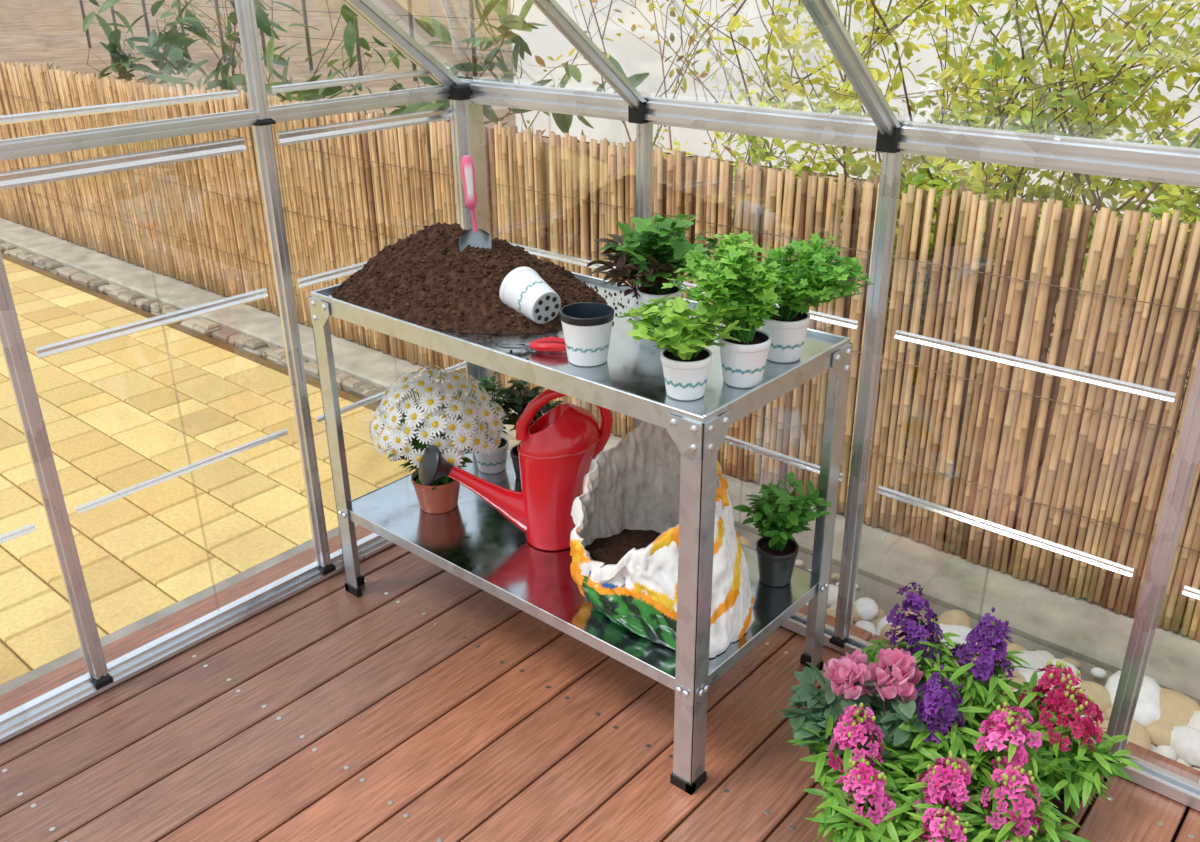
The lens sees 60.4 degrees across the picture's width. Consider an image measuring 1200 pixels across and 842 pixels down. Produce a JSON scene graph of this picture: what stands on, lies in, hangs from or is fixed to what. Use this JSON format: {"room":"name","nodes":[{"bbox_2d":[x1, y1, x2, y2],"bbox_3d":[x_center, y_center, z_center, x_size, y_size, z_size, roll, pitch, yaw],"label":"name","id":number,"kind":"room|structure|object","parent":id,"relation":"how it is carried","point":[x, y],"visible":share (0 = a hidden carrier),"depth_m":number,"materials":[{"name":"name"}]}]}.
{"room":"greenhouse","nodes":[
{"label":"greenhouse","id":0,"kind":"room"},
{"bbox_2d":[0,67,465,543],"bbox_3d":[-1.133,-0.367,1.883,0.010,2.056,2.400,19,31,37],"label":"connectors","id":1,"kind":"structure","parent":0,"point":[10,179],"depth_m":2.20,"materials":[{"name":"silver metal"}]},
{"bbox_2d":[0,525,1199,841],"bbox_3d":[-0.077,1.230,1.102,3.660,0.171,3.300,19,31,37],"label":"floor","id":2,"kind":"structure","parent":0,"point":[424,705],"depth_m":2.15,"materials":[{"name":"brown wood"}]},
{"bbox_2d":[308,272,852,794],"bbox_3d":[-0.079,0.137,2.339,1.108,0.800,0.513,19,31,37],"label":"workbench","id":3,"kind":"object","parent":2,"relation":"on","point":[473,541],"visible":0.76,"depth_m":2.07,"materials":[{"name":"metal"}]},
{"bbox_2d":[369,365,504,513],"bbox_3d":[-0.398,0.041,2.502,0.333,0.351,0.330,19,31,37],"label":"daisies","id":4,"kind":"object","parent":3,"relation":"on","point":[446,430],"visible":0.87,"depth_m":2.39,"materials":[{"name":"plant"}]},
{"bbox_2d":[327,222,637,359],"bbox_3d":[-0.238,-0.336,2.270,0.660,0.145,0.466,19,31,37],"label":"heap","id":5,"kind":"object","parent":3,"relation":"on","point":[424,279],"visible":0.86,"depth_m":2.22,"materials":[{"name":"brown soil"}]},
{"bbox_2d":[459,155,491,251],"bbox_3d":[-0.279,-0.444,2.248,0.066,0.258,0.058,19,31,37],"label":"trowel","id":6,"kind":"object","parent":5,"relation":"on","point":[475,237],"visible":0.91,"depth_m":2.25,"materials":[{"name":"plastic"}]},
{"bbox_2d":[499,267,560,323],"bbox_3d":[-0.141,-0.259,2.125,0.098,0.101,0.118,-16,29,-31],"label":"plant pot","id":7,"kind":"object","parent":5,"relation":"on","point":[523,290],"visible":0.97,"depth_m":2.10,"materials":[{"name":"plastic"}]},
{"bbox_2d":[474,371,512,473],"bbox_3d":[-0.278,0.002,2.679,0.125,0.276,0.160,-2,24,-4],"label":"potted herb","id":8,"kind":"object","parent":3,"relation":"on","point":[493,463],"visible":0.58,"depth_m":2.69,"materials":[{"name":"plastic"}]},
{"bbox_2d":[418,389,612,549],"bbox_3d":[-0.187,0.104,2.317,0.437,0.386,0.168,-5,25,-9],"label":"watering can","id":9,"kind":"object","parent":3,"relation":"on","point":[556,453],"visible":0.91,"depth_m":2.29,"materials":[{"name":"plastic"}]},
{"bbox_2d":[499,379,563,480],"bbox_3d":[-0.161,0.015,2.639,0.165,0.281,0.183,-15,28,-29],"label":"basil","id":10,"kind":"object","parent":3,"relation":"on","point":[515,400],"visible":0.29,"depth_m":2.61,"materials":[{"name":"plant"}]},
{"bbox_2d":[497,336,566,351],"bbox_3d":[-0.125,-0.149,1.995,0.146,0.020,0.052,4,25,11],"label":"pruning shears","id":11,"kind":"object","parent":3,"relation":"on","point":[551,344],"visible":0.92,"depth_m":1.99,"materials":[{"name":"plastic"}]},
{"bbox_2d":[560,302,613,366],"bbox_3d":[-0.024,-0.160,1.928,0.101,0.098,0.101,19,31,37],"label":"plant pot","id":12,"kind":"object","parent":3,"relation":"on","point":[587,326],"visible":1,"depth_m":1.90,"materials":[{"name":"plastic"}]},
{"bbox_2d":[586,214,724,332],"bbox_3d":[0.129,-0.295,2.049,0.275,0.241,0.272,19,31,37],"label":"potted herb","id":13,"kind":"object","parent":3,"relation":"on","point":[658,248],"visible":0.77,"depth_m":2.01,"materials":[{"name":"plant"}]},
{"bbox_2d":[570,421,753,657],"bbox_3d":[0.120,0.215,2.072,0.406,0.375,0.270,22,33,40],"label":"bag","id":14,"kind":"object","parent":3,"relation":"on","point":[624,539],"visible":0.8,"depth_m":2.09,"materials":[{"name":"white plastic"}]},
{"bbox_2d":[617,294,749,400],"bbox_3d":[0.137,-0.132,1.770,0.235,0.174,0.198,5,25,12],"label":"potted plant","id":15,"kind":"object","parent":3,"relation":"on","point":[686,361],"visible":1,"depth_m":1.75,"materials":[{"name":"plant"}]},
{"bbox_2d":[662,230,795,387],"bbox_3d":[0.227,-0.207,1.832,0.245,0.258,0.216,-1,24,-2],"label":"potted plant","id":16,"kind":"object","parent":3,"relation":"on","point":[743,362],"visible":0.96,"depth_m":1.78,"materials":[{"name":"plant"}]},
{"bbox_2d":[734,472,832,586],"bbox_3d":[0.386,0.241,2.180,0.187,0.237,0.172,-5,25,-10],"label":"potted plant","id":17,"kind":"object","parent":3,"relation":"on","point":[779,514],"visible":1,"depth_m":2.16,"materials":[{"name":"plant"}]},
{"bbox_2d":[755,232,874,362],"bbox_3d":[0.379,-0.231,1.895,0.229,0.246,0.256,19,31,37],"label":"potted plant","id":18,"kind":"object","parent":3,"relation":"on","point":[787,331],"visible":0.75,"depth_m":1.86,"materials":[{"name":"plant"}]},
{"bbox_2d":[0,0,1199,810],"bbox_3d":[0.146,0.086,0.883,3.433,2.081,2.450,19,31,37],"label":"frame","id":19,"kind":"object","parent":2,"relation":"on","point":[882,132],"visible":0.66,"depth_m":2.14,"materials":[{"name":"metal"}]},
{"bbox_2d":[772,649,894,768],"bbox_3d":[0.465,0.569,2.009,0.249,0.272,0.247,19,31,37],"label":"flower","id":20,"kind":"object","parent":2,"relation":"on","point":[844,678],"visible":0.58,"depth_m":1.96,"materials":[{"name":"plant"}]},
{"bbox_2d":[787,703,924,809],"bbox_3d":[0.471,0.626,1.917,0.249,0.245,0.256,19,31,37],"label":"flower","id":21,"kind":"object","parent":2,"relation":"on","point":[851,733],"visible":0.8,"depth_m":1.88,"materials":[{"name":"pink plant"}]},
{"bbox_2d":[803,758,931,841],"bbox_3d":[0.472,0.684,1.832,0.227,0.208,0.210,-13,27,-26],"label":"flower","id":22,"kind":"object","parent":2,"relation":"on","point":[850,821],"visible":0.97,"depth_m":1.79,"materials":[{"name":"green plant"}]},
{"bbox_2d":[852,648,964,775],"bbox_3d":[0.565,0.571,1.973,0.253,0.296,0.206,4,25,10],"label":"flower","id":23,"kind":"object","parent":2,"relation":"on","point":[898,682],"visible":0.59,"depth_m":1.93,"materials":[{"name":"plant"}]},
{"bbox_2d":[861,582,976,700],"bbox_3d":[0.628,0.492,2.077,0.262,0.353,0.234,19,31,37],"label":"flower","id":24,"kind":"object","parent":2,"relation":"on","point":[917,644],"visible":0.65,"depth_m":2.03,"materials":[{"name":"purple plant"}]},
{"bbox_2d":[870,803,991,841],"bbox_3d":[0.580,0.732,1.741,0.236,0.195,0.240,19,31,37],"label":"flower","id":25,"kind":"object","parent":2,"relation":"on","point":[948,831],"visible":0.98,"depth_m":1.72,"materials":[{"name":"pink plant"}]},
{"bbox_2d":[882,750,983,841],"bbox_3d":[0.590,0.683,1.812,0.214,0.225,0.214,11,27,24],"label":"flower","id":26,"kind":"object","parent":2,"relation":"on","point":[954,789],"visible":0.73,"depth_m":1.78,"materials":[{"name":"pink plant"}]},
{"bbox_2d":[895,665,994,794],"bbox_3d":[0.634,0.588,1.934,0.207,0.296,0.277,-3,25,-5],"label":"flower","id":27,"kind":"object","parent":2,"relation":"on","point":[943,725],"visible":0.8,"depth_m":1.89,"materials":[{"name":"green plant"}]},
{"bbox_2d":[919,607,1039,735],"bbox_3d":[0.736,0.513,2.041,0.255,0.342,0.213,6,25,15],"label":"flower","id":28,"kind":"object","parent":2,"relation":"on","point":[983,684],"visible":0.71,"depth_m":1.98,"materials":[{"name":"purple plant"}]},
{"bbox_2d":[971,824,1032,841],"bbox_3d":[0.665,0.756,1.698,0.242,0.185,0.240,19,31,37],"label":"flower","id":29,"kind":"object","parent":2,"relation":"on","point":[979,838],"visible":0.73,"depth_m":1.73,"materials":[{"name":"green plant"}]},
{"bbox_2d":[951,702,1065,834],"bbox_3d":[0.725,0.634,1.843,0.205,0.285,0.238,-1,24,-1],"label":"flower","id":30,"kind":"object","parent":2,"relation":"on","point":[1025,750],"visible":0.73,"depth_m":1.81,"materials":[{"name":"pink plant"}]},
{"bbox_2d":[954,756,1089,841],"bbox_3d":[0.719,0.689,1.782,0.247,0.236,0.218,1,24,5],"label":"flower","id":31,"kind":"object","parent":2,"relation":"on","point":[1014,826],"visible":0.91,"depth_m":1.75,"materials":[{"name":"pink plant"}]},
{"bbox_2d":[989,660,1110,780],"bbox_3d":[0.856,0.573,1.977,0.224,0.283,0.244,-15,28,-29],"label":"flower","id":32,"kind":"object","parent":2,"relation":"on","point":[1050,678],"visible":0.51,"depth_m":1.92,"materials":[{"name":"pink plant"}]},
{"bbox_2d":[992,685,1143,821],"bbox_3d":[0.869,0.614,1.898,0.230,0.274,0.256,19,31,37],"label":"flower","id":33,"kind":"object","parent":2,"relation":"on","point":[1074,789],"visible":0.87,"depth_m":1.86,"materials":[{"name":"green plant"}]},
{"bbox_2d":[0,0,1199,632],"bbox_3d":[5.680,-8.000,21.852,100.000,0.184,100.000,19,31,37],"label":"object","id":34,"kind":"structure","parent":0,"point":[32,32],"depth_m":23.28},
{"bbox_2d":[0,523,357,695],"bbox_3d":[-2.055,0.975,1.956,0.060,0.059,5.250,19,31,37],"label":"edging stone","id":35,"kind":"object","parent":34,"relation":"on","point":[19,681],"visible":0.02,"depth_m":2.84,"materials":[{"name":"concrete"}]},
{"bbox_2d":[81,0,302,95],"bbox_3d":[-2.253,-1.845,5.990,1.670,1.845,0.990,19,31,37],"label":"tree","id":36,"kind":"object","parent":34,"relation":"on","point":[172,43],"visible":0.4,"depth_m":5.96,"materials":[{"name":"green plant"}]},
{"bbox_2d":[0,253,468,684],"bbox_3d":[-5.733,-0.299,4.871,9.647,0.044,5.258,19,31,37],"label":"paving stones","id":37,"kind":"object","parent":34,"relation":"on","point":[121,413],"visible":0.68,"depth_m":3.70,"materials":[{"name":"stone"},{"name":"concrete"}]},
{"bbox_2d":[154,0,402,100],"bbox_3d":[-2.647,-2.981,7.804,2.263,2.425,2.378,-3,25,-6],"label":"bare shrub","id":38,"kind":"object","parent":34,"relation":"on","point":[186,2],"visible":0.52,"depth_m":8.02,"materials":[{"name":"green plant"}]},
{"bbox_2d":[79,0,512,80],"bbox_3d":[-5.085,-6.516,16.766,14.630,1.500,0.052,19,31,37],"label":"wire fence","id":39,"kind":"object","parent":34,"relation":"on","point":[409,5],"visible":0.54,"depth_m":16.48,"materials":[{"name":"green metal"}]},
{"bbox_2d":[42,63,587,165],"bbox_3d":[-5.835,-3.542,11.768,13.069,0.266,4.227,19,31,37],"label":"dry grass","id":40,"kind":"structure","parent":34,"relation":"on","point":[149,80],"depth_m":13.42,"materials":[{"name":"green plant"}]},
{"bbox_2d":[211,0,648,132],"bbox_3d":[-0.705,-1.390,5.082,2.153,1.735,1.482,19,31,37],"label":"tree","id":41,"kind":"object","parent":34,"relation":"on","point":[433,27],"visible":0.3,"depth_m":4.79,"materials":[{"name":"green plant"}]},
{"bbox_2d":[0,217,1199,705],"bbox_3d":[-2.796,-0.826,5.926,18.000,0.075,0.359,19,31,37],"label":"kerb","id":42,"kind":"object","parent":34,"relation":"on","point":[1092,633],"visible":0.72,"depth_m":3.14,"materials":[{"name":"concrete"}]},
{"bbox_2d":[0,60,1199,641],"bbox_3d":[-2.139,-1.210,5.346,14.515,1.087,0.051,19,31,37],"label":"bamboo fence","id":43,"kind":"object","parent":42,"relation":"on","point":[202,223],"visible":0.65,"depth_m":3.03,"materials":[{"name":"beige wood"}]},
{"bbox_2d":[478,0,747,180],"bbox_3d":[0.175,-1.670,4.968,2.334,2.320,1.523,19,31,37],"label":"bare shrub","id":44,"kind":"object","parent":34,"relation":"on","point":[672,13],"visible":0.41,"depth_m":4.67,"materials":[{"name":"green plant"}]},
{"bbox_2d":[533,0,1037,229],"bbox_3d":[0.353,-1.658,4.424,1.948,2.744,2.729,-7,25,-14],"label":"bare shrub","id":45,"kind":"object","parent":34,"relation":"on","point":[539,60],"visible":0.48,"depth_m":4.31,"materials":[{"name":"green plant"}]},
{"bbox_2d":[511,0,1199,217],"bbox_3d":[7.128,-2.668,3.505,21.050,5.200,0.500,19,31,37],"label":"wall","id":46,"kind":"structure","parent":34,"relation":"on","point":[634,56],"depth_m":8.75,"materials":[{"name":"paint"}]},
{"bbox_2d":[580,0,1199,465],"bbox_3d":[1.198,-1.144,3.103,2.642,2.878,1.741,-1,24,-2],"label":"tree","id":47,"kind":"object","parent":34,"relation":"on","point":[977,172],"visible":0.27,"depth_m":3.11,"materials":[{"name":"green plant"}]},
{"bbox_2d":[589,470,1199,767],"bbox_3d":[1.730,0.929,1.977,5.500,0.050,0.445,19,31,37],"label":"gravel bed","id":48,"kind":"object","parent":34,"relation":"on","point":[885,596],"visible":0.02,"depth_m":2.88,"materials":[{"name":"stone"}]},
{"bbox_2d":[649,0,1199,463],"bbox_3d":[1.065,-1.302,3.623,2.329,2.733,1.748,19,31,37],"label":"tree","id":49,"kind":"object","parent":34,"relation":"on","point":[1135,10],"visible":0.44,"depth_m":3.13,"materials":[{"name":"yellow plant"}]},
{"bbox_2d":[720,0,1199,532],"bbox_3d":[1.437,-0.646,3.152,2.414,1.932,1.248,19,31,37],"label":"tree","id":50,"kind":"object","parent":34,"relation":"on","point":[1042,121],"visible":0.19,"depth_m":2.86,"materials":[{"name":"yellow plant"}]},
{"bbox_2d":[731,32,1199,473],"bbox_3d":[1.216,-0.486,3.397,1.701,1.442,1.128,19,31,37],"label":"tree","id":51,"kind":"object","parent":34,"relation":"on","point":[1190,214],"visible":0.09,"depth_m":3.04,"materials":[{"name":"green plant"}]},
{"bbox_2d":[739,536,1199,782],"bbox_3d":[-0.011,0.700,2.350,5.111,0.152,2.584,-1,24,0],"label":"pebbles","id":52,"kind":"object","parent":34,"relation":"on","point":[1166,722],"visible":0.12,"depth_m":2.37,"materials":[{"name":"stone"}]},
{"bbox_2d":[1034,0,1199,466],"bbox_3d":[2.027,-0.936,2.713,2.458,2.811,1.528,19,31,37],"label":"tree","id":53,"kind":"object","parent":34,"relation":"on","point":[1149,127],"visible":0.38,"depth_m":2.87,"materials":[{"name":"green plant"}]},
{"bbox_2d":[1062,192,1199,368],"bbox_3d":[2.231,-0.272,2.608,1.993,1.684,1.224,19,31,37],"label":"bush","id":54,"kind":"object","parent":34,"relation":"on","point":[1090,231],"visible":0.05,"depth_m":2.70,"materials":[{"name":"green plant"}]},
{"bbox_2d":[1163,183,1199,204],"bbox_3d":[2.542,-0.667,2.576,2.001,2.413,1.850,19,31,37],"label":"tree","id":55,"kind":"object","parent":34,"relation":"on","point":[1181,191],"visible":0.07,"depth_m":2.81,"materials":[{"name":"green plant"}]},
{"bbox_2d":[492,238,1199,599],"bbox_3d":[0.790,0.060,1.998,3.000,1.144,0.010,19,31,37],"label":"connectors","id":56,"kind":"structure","parent":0,"point":[1114,384],"depth_m":2.02,"materials":[{"name":"silver metal"}]}
]}

